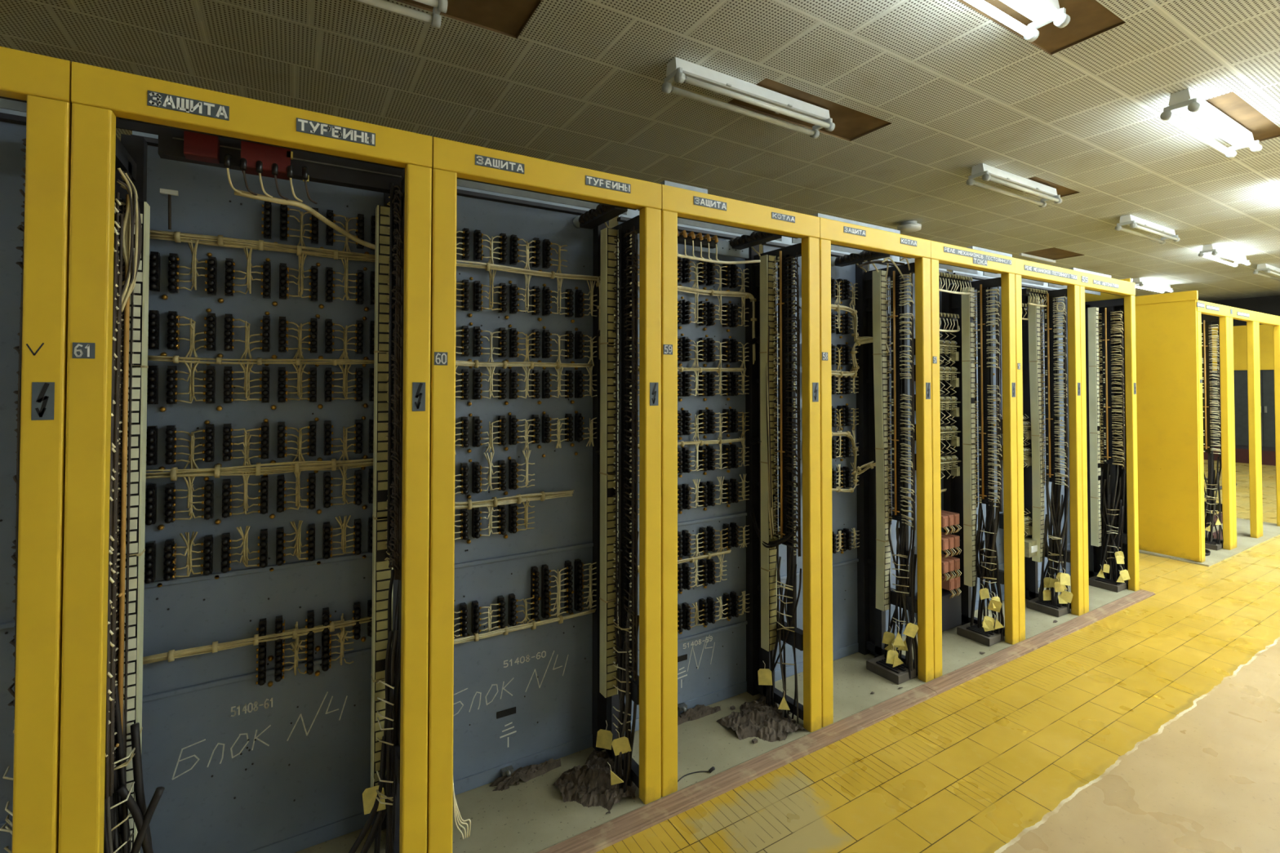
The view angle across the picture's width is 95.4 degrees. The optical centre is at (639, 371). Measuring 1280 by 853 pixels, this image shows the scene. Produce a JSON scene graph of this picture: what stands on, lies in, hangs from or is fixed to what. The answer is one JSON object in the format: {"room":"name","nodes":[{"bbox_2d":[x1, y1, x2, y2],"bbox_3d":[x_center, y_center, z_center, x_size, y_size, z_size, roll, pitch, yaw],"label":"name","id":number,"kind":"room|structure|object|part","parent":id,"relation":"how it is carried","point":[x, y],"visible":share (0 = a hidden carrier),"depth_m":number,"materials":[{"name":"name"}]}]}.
{"room":"electrical room","nodes":[
{"label":"electrical room","id":0,"kind":"room"},
{"bbox_2d":[0,0,1279,301],"bbox_3d":[3.546,-1.739,4.237,22.800,0.200,10.400,1,-1,-31],"label":"ceiling","id":1,"kind":"structure","parent":0,"point":[917,95],"depth_m":3.41,"materials":[{"name":"tile"}]},
{"bbox_2d":[355,0,448,28],"bbox_3d":[-1.360,-1.606,2.233,1.174,0.142,0.176,1,-1,-31],"label":"lamp","id":2,"kind":"object","parent":1,"relation":"attached to","point":[439,6],"visible":1,"depth_m":2.48,"materials":[{"name":"white metal"}]},
{"bbox_2d":[661,57,835,138],"bbox_3d":[0.666,-1.583,3.404,1.174,0.142,0.176,1,-1,-31],"label":"lamp","id":3,"kind":"object","parent":1,"relation":"attached to","point":[679,70],"visible":1,"depth_m":3.33,"materials":[{"name":"white metal"}]},
{"bbox_2d":[897,220,921,232],"bbox_3d":[2.883,-1.551,6.238,0.240,0.104,0.240,1,-1,-31],"label":"smoke detector","id":4,"kind":"object","parent":1,"relation":"attached to","point":[908,226],"visible":0.95,"depth_m":6.17,"materials":[{"name":"white plastic"}]},
{"bbox_2d":[966,163,1062,207],"bbox_3d":[3.158,-1.555,4.888,1.174,0.142,0.176,1,-1,-31],"label":"lamp","id":5,"kind":"object","parent":1,"relation":"attached to","point":[987,172],"visible":1,"depth_m":4.81,"materials":[{"name":"white metal"}]},
{"bbox_2d":[964,0,1070,41],"bbox_3d":[1.341,-1.602,2.334,1.174,0.142,0.176,1,-1,-31],"label":"lamp","id":6,"kind":"object","parent":1,"relation":"attached to","point":[1042,12],"visible":1,"depth_m":2.56,"materials":[{"name":"white metal"}]},
{"bbox_2d":[1018,253,1055,262],"bbox_3d":[5.439,-1.553,7.965,0.920,0.034,0.030,1,-1,-31],"label":"batten","id":7,"kind":"object","parent":1,"relation":"attached to","point":[1023,255],"visible":1,"depth_m":7.93,"materials":[{"name":"white metal"}]},
{"bbox_2d":[1115,214,1180,244],"bbox_3d":[5.475,-1.528,6.273,1.174,0.142,0.176,1,-1,-31],"label":"lamp","id":8,"kind":"object","parent":1,"relation":"attached to","point":[1133,221],"visible":1,"depth_m":6.18,"materials":[{"name":"white metal"}]},
{"bbox_2d":[1132,277,1173,293],"bbox_3d":[8.713,-1.461,9.909,1.304,0.142,0.176,1,-1,-31],"label":"lamp","id":9,"kind":"object","parent":1,"relation":"attached to","point":[1142,282],"visible":0.79,"depth_m":9.85,"materials":[{"name":"white metal"}]},
{"bbox_2d":[1160,88,1262,158],"bbox_3d":[3.676,-1.575,3.729,1.174,0.142,0.176,1,-1,-31],"label":"lamp","id":10,"kind":"object","parent":1,"relation":"attached to","point":[1186,102],"visible":1,"depth_m":3.65,"materials":[{"name":"white metal"}]},
{"bbox_2d":[1198,244,1251,267],"bbox_3d":[7.606,-1.504,7.570,1.304,0.142,0.176,1,-1,-31],"label":"lamp","id":11,"kind":"object","parent":1,"relation":"attached to","point":[1215,250],"visible":1,"depth_m":7.47,"materials":[{"name":"white metal"}]},
{"bbox_2d":[1253,263,1279,281],"bbox_3d":[9.527,-1.482,8.742,1.304,0.142,0.176,1,-1,-31],"label":"lamp","id":12,"kind":"object","parent":1,"relation":"attached to","point":[1266,268],"visible":1,"depth_m":8.47,"materials":[{"name":"white metal"}]},
{"bbox_2d":[294,459,1279,852],"bbox_3d":[3.543,1.660,4.176,22.800,0.160,10.400,1,-1,-31],"label":"floor","id":13,"kind":"structure","parent":0,"point":[1152,726],"depth_m":2.36,"materials":[{"name":"tile"}]},
{"bbox_2d":[0,46,71,852],"bbox_3d":[-1.748,0.374,1.273,0.806,2.300,0.414,1,-1,-31],"label":"tall cabinet","id":14,"kind":"object","parent":13,"relation":"on","point":[36,104],"visible":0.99,"depth_m":1.30,"materials":[{"name":"yellow metal"}]},
{"bbox_3d":[-1.845,0.429,1.436,0.740,2.194,0.015,1,-1,-31],"label":"panel","id":15,"kind":"part","parent":14,"relation":"part of","materials":[{"name":"blue paint"}]},
{"bbox_3d":[-1.798,-0.707,1.380,0.740,0.135,0.212,1,-1,-31],"label":"rail","id":16,"kind":"part","parent":14,"relation":"part of","materials":[{"name":"metal"}]},
{"bbox_2d":[57,61,432,852],"bbox_3d":[-1.060,0.382,1.684,0.788,2.300,0.415,1,-1,-31],"label":"tall cabinet","id":17,"kind":"object","parent":13,"relation":"on","point":[245,664],"visible":1,"depth_m":1.74,"materials":[{"name":"yellow metal"}]},
{"bbox_3d":[-1.267,-0.049,1.327,0.038,0.036,0.003,1,-1,-31],"label":"number plate","id":18,"kind":"part","parent":17,"relation":"part of","materials":[{"name":"grey metal"}]},
{"bbox_3d":[-1.275,0.457,1.342,0.070,2.136,0.046,1,-1,-31],"label":"post","id":19,"kind":"part","parent":17,"relation":"part of","materials":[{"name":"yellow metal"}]},
{"bbox_3d":[-1.306,0.248,1.475,0.011,1.400,0.042,1,-1,-31],"label":"divider rod","id":20,"kind":"part","parent":17,"relation":"part of","materials":[{"name":"beige plastic"}]},
{"bbox_3d":[-1.371,0.429,1.519,0.050,2.200,0.350,1,-1,-31],"label":"frame","id":21,"kind":"part","parent":17,"relation":"part of","materials":[{"name":"paint"}]},
{"bbox_2d":[160,188,178,229],"bbox_3d":[-1.341,-0.462,1.661,0.040,0.108,0.033,1,-1,-31],"label":"label holder","id":22,"kind":"object","parent":17,"relation":"attached to","point":[163,191],"depth_m":1.66,"materials":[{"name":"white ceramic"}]},
{"bbox_3d":[-1.108,-0.655,1.433,0.160,0.036,0.003,1,-1,-31],"label":"stencil plate","id":23,"kind":"part","parent":17,"relation":"part of","materials":[{"name":"grey metal"}]},
{"bbox_3d":[-1.111,-0.699,1.791,0.722,0.135,0.212,1,-1,-31],"label":"rail","id":24,"kind":"part","parent":17,"relation":"part of","materials":[{"name":"metal"}]},
{"bbox_3d":[-1.157,0.437,1.847,0.722,2.194,0.015,1,-1,-31],"label":"panel","id":25,"kind":"part","parent":17,"relation":"part of","materials":[{"name":"blue paint"}]},
{"bbox_3d":[-0.831,-0.657,1.599,0.193,0.036,0.003,1,-1,-31],"label":"stencil plate","id":26,"kind":"part","parent":17,"relation":"part of","materials":[{"name":"grey metal"}]},
{"bbox_3d":[-0.770,-0.016,1.799,0.011,1.140,0.042,1,-1,-31],"label":"divider rod","id":27,"kind":"part","parent":17,"relation":"part of","materials":[{"name":"paint"}]},
{"bbox_3d":[-0.782,0.436,1.871,0.050,2.200,0.350,1,-1,-31],"label":"frame","id":28,"kind":"part","parent":17,"relation":"part of","materials":[{"name":"paint"}]},
{"bbox_3d":[-0.659,0.464,1.711,0.070,2.136,0.046,1,-1,-31],"label":"post","id":29,"kind":"part","parent":17,"relation":"part of","materials":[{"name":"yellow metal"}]},
{"bbox_2d":[488,758,560,791],"bbox_3d":[-0.435,1.525,2.219,0.280,0.039,0.060,1,-1,-31],"label":"rubble heap","id":30,"kind":"object","parent":13,"relation":"on","point":[526,773],"visible":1,"depth_m":2.21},
{"bbox_2d":[426,136,661,852],"bbox_3d":[-0.373,0.390,2.095,0.807,2.300,0.415,1,-1,-31],"label":"tall cabinet","id":31,"kind":"object","parent":13,"relation":"on","point":[534,620],"visible":0.93,"depth_m":2.20,"materials":[{"name":"yellow metal"}]},
{"bbox_3d":[-0.591,-0.039,1.732,0.038,0.039,0.003,1,-1,-31],"label":"number plate","id":32,"kind":"part","parent":31,"relation":"part of","materials":[{"name":"grey metal"}]},
{"bbox_3d":[-0.596,0.465,1.748,0.070,2.136,0.046,1,-1,-31],"label":"post","id":33,"kind":"part","parent":31,"relation":"part of","materials":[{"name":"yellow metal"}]},
{"bbox_3d":[-0.440,-0.653,1.833,0.158,0.032,0.003,1,-1,-31],"label":"stencil plate","id":34,"kind":"part","parent":31,"relation":"part of","materials":[{"name":"grey metal"}]},
{"bbox_3d":[-0.470,0.445,2.258,0.741,2.194,0.015,1,-1,-31],"label":"panel","id":35,"kind":"part","parent":31,"relation":"part of","materials":[{"name":"blue paint"}]},
{"bbox_3d":[-0.423,-0.691,2.202,0.741,0.135,0.212,1,-1,-31],"label":"rail","id":36,"kind":"part","parent":31,"relation":"part of","materials":[{"name":"metal"}]},
{"bbox_3d":[-0.110,-0.653,2.030,0.177,0.032,0.003,1,-1,-31],"label":"stencil plate","id":37,"kind":"part","parent":31,"relation":"part of","materials":[{"name":"grey metal"}]},
{"bbox_3d":[-0.086,0.444,2.287,0.050,2.200,0.350,1,-1,-31],"label":"frame","id":38,"kind":"part","parent":31,"relation":"part of","materials":[{"name":"paint"}]},
{"bbox_3d":[-0.075,0.252,2.211,0.011,1.620,0.042,1,-1,-31],"label":"divider rod","id":39,"kind":"part","parent":31,"relation":"part of","materials":[{"name":"paint"}]},
{"bbox_3d":[0.037,0.472,2.127,0.070,2.136,0.046,1,-1,-31],"label":"post","id":40,"kind":"part","parent":31,"relation":"part of","materials":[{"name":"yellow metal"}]},
{"bbox_2d":[552,749,636,811],"bbox_3d":[-0.154,1.509,2.189,0.311,0.070,0.300,1,-1,-31],"label":"rubble heap","id":41,"kind":"object","parent":13,"relation":"on","point":[589,784],"visible":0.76,"depth_m":2.13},
{"bbox_2d":[677,766,715,782],"bbox_3d":[0.206,1.534,2.223,0.185,0.018,0.031,1,-1,-25],"label":"scrap","id":42,"kind":"object","parent":13,"relation":"on","point":[713,768],"visible":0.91,"depth_m":2.24,"materials":[{"name":"black rubber"}]},
{"bbox_2d":[677,704,720,725],"bbox_3d":[0.234,1.530,2.619,0.280,0.044,0.060,1,-1,-31],"label":"rubble heap","id":43,"kind":"object","parent":13,"relation":"on","point":[698,712],"visible":0.78,"depth_m":2.61,"materials":[{"name":"grey stone"}]},
{"bbox_2d":[617,180,821,796],"bbox_3d":[0.332,0.398,2.516,0.829,2.300,0.415,1,-1,-31],"label":"tall cabinet","id":44,"kind":"object","parent":13,"relation":"on","point":[723,624],"visible":0.83,"depth_m":2.65,"materials":[{"name":"yellow metal"}]},
{"bbox_3d":[0.104,-0.082,2.148,0.040,0.037,0.003,1,-1,-31],"label":"number plate","id":45,"kind":"part","parent":44,"relation":"part of","materials":[{"name":"grey metal"}]},
{"bbox_3d":[0.100,0.472,2.164,0.070,2.136,0.046,1,-1,-31],"label":"post","id":46,"kind":"part","parent":44,"relation":"part of","materials":[{"name":"yellow metal"}]},
{"bbox_3d":[0.235,0.453,2.680,0.762,2.194,0.015,1,-1,-31],"label":"panel","id":47,"kind":"part","parent":44,"relation":"part of","materials":[{"name":"blue paint"}]},
{"bbox_3d":[0.282,-0.683,2.623,0.762,0.135,0.212,1,-1,-31],"label":"rail","id":48,"kind":"part","parent":44,"relation":"part of","materials":[{"name":"metal"}]},
{"bbox_3d":[0.274,-0.653,2.260,0.160,0.032,0.003,1,-1,-31],"label":"stencil plate","id":49,"kind":"part","parent":44,"relation":"part of","materials":[{"name":"grey metal"}]},
{"bbox_3d":[0.384,-0.581,2.730,0.320,0.065,0.017,1,-1,-31],"label":"drilled rail","id":50,"kind":"part","parent":44,"relation":"part of","materials":[{"name":"grey metal"}]},
{"bbox_3d":[0.629,0.452,2.714,0.050,2.200,0.350,1,-1,-31],"label":"frame","id":51,"kind":"part","parent":44,"relation":"part of","materials":[{"name":"paint"}]},
{"bbox_3d":[0.640,0.100,2.641,0.011,1.300,0.042,1,-1,-31],"label":"divider rod","id":52,"kind":"part","parent":44,"relation":"part of","materials":[{"name":"beige plastic"}]},
{"bbox_3d":[0.606,-0.652,2.458,0.134,0.027,0.003,1,-1,-31],"label":"stencil plate","id":53,"kind":"part","parent":44,"relation":"part of","materials":[{"name":"grey metal"}]},
{"bbox_3d":[0.751,0.480,2.554,0.070,2.136,0.046,1,-1,-31],"label":"post","id":54,"kind":"part","parent":44,"relation":"part of","materials":[{"name":"yellow metal"}]},
{"bbox_2d":[537,684,937,852],"bbox_3d":[-0.319,1.550,1.820,4.050,0.031,0.085,1,-1,-31],"label":"trim","id":55,"kind":"structure","parent":13,"relation":"on","point":[594,840],"depth_m":2.20,"materials":[{"name":"brown wood"}]},
{"bbox_2d":[715,695,806,743],"bbox_3d":[0.538,1.520,2.579,0.340,0.062,0.300,1,-1,-31],"label":"rubble heap","id":56,"kind":"object","parent":13,"relation":"on","point":[755,718],"visible":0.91,"depth_m":2.53,"materials":[{"name":"stone"}]},
{"bbox_2d":[761,213,933,727],"bbox_3d":[1.038,0.406,2.938,0.811,2.300,0.415,1,-1,-31],"label":"tall cabinet","id":57,"kind":"object","parent":13,"relation":"on","point":[859,473],"visible":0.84,"depth_m":3.06,"materials":[{"name":"yellow metal"}]},
{"bbox_3d":[0.941,0.461,3.102,0.743,2.194,0.015,1,-1,-31],"label":"panel","id":58,"kind":"part","parent":57,"relation":"part of","materials":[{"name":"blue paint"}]},
{"bbox_3d":[0.818,-0.069,2.575,0.036,0.036,0.003,1,-1,-31],"label":"number plate","id":59,"kind":"part","parent":57,"relation":"part of","materials":[{"name":"grey metal"}]},
{"bbox_3d":[0.814,0.480,2.591,0.070,2.136,0.046,1,-1,-31],"label":"post","id":60,"kind":"part","parent":57,"relation":"part of","materials":[{"name":"yellow metal"}]},
{"bbox_3d":[0.988,-0.675,3.046,0.743,0.135,0.212,1,-1,-31],"label":"rail","id":61,"kind":"part","parent":57,"relation":"part of","materials":[{"name":"metal"}]},
{"bbox_3d":[0.992,-0.649,2.689,0.150,0.028,0.003,1,-1,-31],"label":"stencil plate","id":62,"kind":"part","parent":57,"relation":"part of","materials":[{"name":"grey metal"}]},
{"bbox_3d":[1.326,0.460,3.131,0.050,2.200,0.350,1,-1,-31],"label":"frame","id":63,"kind":"part","parent":57,"relation":"part of","materials":[{"name":"paint"}]},
{"bbox_3d":[1.338,0.108,3.058,0.011,1.280,0.042,1,-1,-31],"label":"divider rod","id":64,"kind":"part","parent":57,"relation":"part of","materials":[{"name":"beige plastic"}]},
{"bbox_3d":[1.335,-0.645,2.894,0.130,0.028,0.003,1,-1,-31],"label":"stencil plate","id":65,"kind":"part","parent":57,"relation":"part of","materials":[{"name":"grey metal"}]},
{"bbox_3d":[1.449,0.488,2.971,0.070,2.136,0.046,1,-1,-31],"label":"post","id":66,"kind":"part","parent":57,"relation":"part of","materials":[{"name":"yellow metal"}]},
{"bbox_2d":[868,240,1018,678],"bbox_3d":[1.740,0.414,3.358,0.820,2.300,0.415,1,-1,-31],"label":"tall cabinet","id":67,"kind":"object","parent":13,"relation":"on","point":[957,544],"visible":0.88,"depth_m":3.46,"materials":[{"name":"yellow metal"}]},
{"bbox_3d":[1.643,0.469,3.521,0.751,2.194,0.015,1,-1,-31],"label":"panel","id":68,"kind":"part","parent":67,"relation":"part of","materials":[{"name":"blue paint"}]},
{"bbox_3d":[1.689,-0.667,3.465,0.751,0.135,0.212,1,-1,-31],"label":"rail","id":69,"kind":"part","parent":67,"relation":"part of","materials":[{"name":"metal"}]},
{"bbox_3d":[1.514,-0.061,2.991,0.032,0.036,0.003,1,-1,-31],"label":"number plate","id":70,"kind":"part","parent":67,"relation":"part of","materials":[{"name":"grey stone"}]},
{"bbox_3d":[1.512,0.488,3.009,0.070,2.136,0.046,1,-1,-31],"label":"post","id":71,"kind":"part","parent":67,"relation":"part of","materials":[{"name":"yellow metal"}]},
{"bbox_3d":[2.031,0.468,3.552,0.050,2.200,0.350,1,-1,-31],"label":"frame","id":72,"kind":"part","parent":67,"relation":"part of","materials":[{"name":"paint"}]},
{"bbox_3d":[1.874,-0.639,3.216,0.665,0.028,0.003,1,-1,-31],"label":"stencil plate","id":73,"kind":"part","parent":67,"relation":"part of","materials":[{"name":"grey metal"}]},
{"bbox_3d":[1.880,-0.609,3.220,0.140,0.032,0.003,1,-1,-31],"label":"stencil plate","id":74,"kind":"part","parent":67,"relation":"part of","materials":[{"name":"grey metal"}]},
{"bbox_3d":[2.042,0.116,3.479,0.011,1.280,0.042,1,-1,-31],"label":"divider rod","id":75,"kind":"part","parent":67,"relation":"part of","materials":[{"name":"beige plastic"}]},
{"bbox_3d":[2.154,0.496,3.392,0.070,2.136,0.046,1,-1,-31],"label":"post","id":76,"kind":"part","parent":67,"relation":"part of","materials":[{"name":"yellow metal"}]},
{"bbox_2d":[951,257,1084,641],"bbox_3d":[2.436,0.422,3.774,0.802,2.300,0.415,1,-1,-31],"label":"tall cabinet","id":77,"kind":"object","parent":13,"relation":"on","point":[1033,545],"visible":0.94,"depth_m":3.85,"materials":[{"name":"yellow metal"}]},
{"bbox_3d":[2.339,0.477,3.938,0.733,2.194,0.015,1,-1,-31],"label":"panel","id":78,"kind":"part","parent":77,"relation":"part of","materials":[{"name":"blue paint"}]},
{"bbox_3d":[2.386,-0.659,3.881,0.733,0.135,0.212,1,-1,-31],"label":"rail","id":79,"kind":"part","parent":77,"relation":"part of","materials":[{"name":"metal"}]},
{"bbox_3d":[2.216,0.496,3.430,0.070,2.136,0.046,1,-1,-31],"label":"post","id":80,"kind":"part","parent":77,"relation":"part of","materials":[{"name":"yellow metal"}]},
{"bbox_3d":[2.720,0.475,3.964,0.050,2.200,0.350,1,-1,-31],"label":"frame","id":81,"kind":"part","parent":77,"relation":"part of","materials":[{"name":"paint"}]},
{"bbox_3d":[2.731,0.089,3.892,0.011,1.230,0.042,1,-1,-31],"label":"divider rod","id":82,"kind":"part","parent":77,"relation":"part of","materials":[{"name":"beige plastic"}]},
{"bbox_3d":[2.567,-0.618,3.631,0.660,0.030,0.003,1,-1,-31],"label":"stencil plate","id":83,"kind":"part","parent":77,"relation":"part of","materials":[{"name":"grey metal"}]},
{"bbox_3d":[2.843,0.504,3.804,0.070,2.136,0.046,1,-1,-31],"label":"post","id":84,"kind":"part","parent":77,"relation":"part of","materials":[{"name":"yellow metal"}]},
{"bbox_2d":[922,589,1155,694],"bbox_3d":[2.540,1.582,3.529,2.607,0.031,0.085,1,-1,-31],"label":"trim","id":85,"kind":"structure","parent":13,"relation":"on","point":[944,683],"depth_m":3.33,"materials":[{"name":"brown wood"}]},
{"bbox_2d":[1021,268,1139,613],"bbox_3d":[3.144,0.430,4.225,0.876,2.300,0.464,1,-1,-31],"label":"tall cabinet","id":86,"kind":"object","parent":13,"relation":"on","point":[1108,413],"visible":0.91,"depth_m":4.31,"materials":[{"name":"yellow metal"}]},
{"bbox_3d":[3.054,0.485,4.365,0.792,2.194,0.015,1,-1,-31],"label":"panel","id":87,"kind":"part","parent":86,"relation":"part of","materials":[{"name":"blue paint"}]},
{"bbox_3d":[3.100,-0.651,4.308,0.792,0.135,0.212,1,-1,-31],"label":"rail","id":88,"kind":"part","parent":86,"relation":"part of","materials":[{"name":"metal"}]},
{"bbox_3d":[2.906,0.504,3.842,0.070,2.136,0.046,1,-1,-31],"label":"post","id":89,"kind":"part","parent":86,"relation":"part of","materials":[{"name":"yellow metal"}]},
{"bbox_3d":[2.943,-0.611,3.855,0.090,0.040,0.003,1,-1,-31],"label":"number plate","id":90,"kind":"part","parent":86,"relation":"part of","materials":[{"name":"grey metal"}]},
{"bbox_3d":[3.215,-0.605,4.018,0.390,0.028,0.003,1,-1,-31],"label":"stencil plate","id":91,"kind":"part","parent":86,"relation":"part of","materials":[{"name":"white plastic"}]},
{"bbox_3d":[3.471,0.088,4.334,0.011,1.130,0.042,1,-1,-31],"label":"divider rod","id":92,"kind":"part","parent":86,"relation":"part of","materials":[{"name":"beige plastic"}]},
{"bbox_3d":[3.460,0.484,4.407,0.050,2.200,0.350,1,-1,-31],"label":"frame","id":93,"kind":"part","parent":86,"relation":"part of","materials":[{"name":"paint"}]},
{"bbox_3d":[3.503,0.449,4.459,0.016,2.272,0.430,1,-1,-31],"label":"panel","id":94,"kind":"part","parent":86,"relation":"part of","materials":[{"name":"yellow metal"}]},
{"bbox_3d":[3.582,0.512,4.246,0.070,2.136,0.046,1,-1,-31],"label":"post","id":95,"kind":"part","parent":86,"relation":"part of","materials":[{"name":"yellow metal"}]},
{"bbox_2d":[1134,290,1233,562],"bbox_3d":[4.888,0.462,5.296,0.825,2.278,0.514,1,-1,-31],"label":"tall cabinet","id":96,"kind":"object","parent":13,"relation":"on","point":[1174,347],"visible":1,"depth_m":5.09,"materials":[{"name":"yellow metal"}]},
{"bbox_3d":[4.546,0.452,5.092,0.030,2.266,0.514,1,-1,-31],"label":"panel","id":97,"kind":"part","parent":96,"relation":"part of","materials":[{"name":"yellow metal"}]},
{"bbox_3d":[4.712,0.543,4.923,0.089,2.099,0.050,1,-1,-31],"label":"post","id":98,"kind":"part","parent":96,"relation":"part of","materials":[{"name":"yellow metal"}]},
{"bbox_3d":[4.750,-0.566,4.935,0.172,0.040,0.003,1,-1,-31],"label":"number plate","id":99,"kind":"part","parent":96,"relation":"part of","materials":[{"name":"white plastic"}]},
{"bbox_3d":[5.217,0.117,5.378,0.011,1.190,0.042,1,-1,-31],"label":"divider rod","id":100,"kind":"part","parent":96,"relation":"part of","materials":[{"name":"beige plastic"}]},
{"bbox_3d":[5.206,0.504,5.451,0.050,2.200,0.350,1,-1,-31],"label":"frame","id":101,"kind":"part","parent":96,"relation":"part of","materials":[{"name":"paint"}]},
{"bbox_2d":[1203,325,1221,461],"bbox_3d":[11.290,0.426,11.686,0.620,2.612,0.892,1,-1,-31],"label":"cable bundle","id":102,"kind":"object","parent":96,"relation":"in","point":[1205,454],"visible":0.02,"depth_m":11.32,"materials":[{"name":"paint"}]},
{"bbox_3d":[11.050,-0.443,11.557,0.020,0.840,0.888,1,-1,-31],"label":"panel","id":103,"kind":"part","parent":102,"relation":"part of","materials":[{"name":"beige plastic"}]},
{"bbox_3d":[11.163,0.689,11.347,0.020,1.410,0.437,1,-1,-31],"label":"door","id":104,"kind":"part","parent":102,"relation":"part of","materials":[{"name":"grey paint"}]},
{"bbox_3d":[4.996,-0.556,5.082,0.320,0.037,0.003,1,-1,-31],"label":"stencil plate","id":105,"kind":"part","parent":96,"relation":"part of","materials":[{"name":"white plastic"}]},
{"bbox_3d":[5.320,0.550,5.287,0.089,2.099,0.050,1,-1,-31],"label":"post","id":106,"kind":"part","parent":96,"relation":"part of","materials":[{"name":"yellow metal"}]},
{"bbox_2d":[1204,549,1210,555],"bbox_3d":[4.908,1.583,5.110,0.251,0.023,0.126,1,-1,-31],"label":"cable coil","id":107,"kind":"object","parent":13,"relation":"on","point":[1206,551],"visible":0.31,"depth_m":5.09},
{"bbox_2d":[1204,306,1260,548],"bbox_3d":[5.585,0.508,5.684,0.768,2.200,0.463,1,-1,-31],"label":"tall cabinet","id":108,"kind":"object","parent":13,"relation":"on","point":[1250,317],"visible":0.27,"depth_m":5.65,"materials":[{"name":"yellow metal"}]},
{"bbox_3d":[5.564,1.569,5.747,0.620,0.080,0.300,1,-1,-31],"label":"floor rail","id":109,"kind":"part","parent":108,"relation":"part of","materials":[{"name":"brown"}]},
{"bbox_3d":[5.398,0.551,5.334,0.089,2.099,0.050,1,-1,-31],"label":"post","id":110,"kind":"part","parent":108,"relation":"part of","materials":[{"name":"yellow metal"}]},
{"bbox_3d":[5.696,-0.542,5.500,0.350,0.037,0.003,1,-1,-31],"label":"stencil plate","id":111,"kind":"part","parent":108,"relation":"part of","materials":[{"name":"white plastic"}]},
{"bbox_3d":[5.981,0.558,5.683,0.089,2.099,0.050,1,-1,-31],"label":"post","id":112,"kind":"part","parent":108,"relation":"part of","materials":[{"name":"yellow metal"}]},
{"bbox_2d":[1205,311,1279,537],"bbox_3d":[6.301,0.516,6.084,0.870,2.200,0.470,1,-1,-31],"label":"tall cabinet","id":113,"kind":"object","parent":13,"relation":"on","point":[1261,317],"visible":0.58,"depth_m":6.10,"materials":[{"name":"yellow metal"}]},
{"bbox_3d":[6.217,1.579,6.254,0.740,0.080,0.060,1,-1,-31],"label":"floor rail","id":114,"kind":"part","parent":113,"relation":"part of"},
{"bbox_3d":[6.059,0.559,5.729,0.089,2.099,0.050,1,-1,-31],"label":"post","id":115,"kind":"part","parent":113,"relation":"part of","materials":[{"name":"yellow metal"}]},
{"bbox_3d":[6.728,0.567,6.129,0.089,2.099,0.050,1,-1,-31],"label":"post","id":116,"kind":"part","parent":113,"relation":"part of","materials":[{"name":"yellow metal"}]},
{"bbox_2d":[1232,323,1275,466],"bbox_3d":[11.752,0.412,10.913,0.620,2.612,0.892,1,-1,-31],"label":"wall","id":117,"kind":"structure","parent":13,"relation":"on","point":[1266,331],"depth_m":10.79,"materials":[{"name":"paint"}]},
{"bbox_3d":[11.398,0.682,10.955,0.020,1.410,0.437,1,-1,-31],"label":"door","id":118,"kind":"part","parent":117,"relation":"part of","materials":[{"name":"grey paint"}]},
{"bbox_3d":[11.512,-0.456,10.785,0.020,0.840,0.888,1,-1,-31],"label":"panel","id":119,"kind":"part","parent":117,"relation":"part of","materials":[{"name":"yellow metal"}]},
{"bbox_3d":[11.625,0.675,10.575,0.020,1.410,0.437,1,-1,-31],"label":"door","id":120,"kind":"part","parent":117,"relation":"part of","materials":[{"name":"grey paint"}]},
{"bbox_2d":[1200,294,1279,326],"bbox_3d":[13.393,0.063,10.095,0.150,3.580,10.400,1,-1,-31],"label":"wall","id":121,"kind":"structure","parent":0,"point":[1270,304],"depth_m":11.72,"materials":[{"name":"paint"}]}
]}

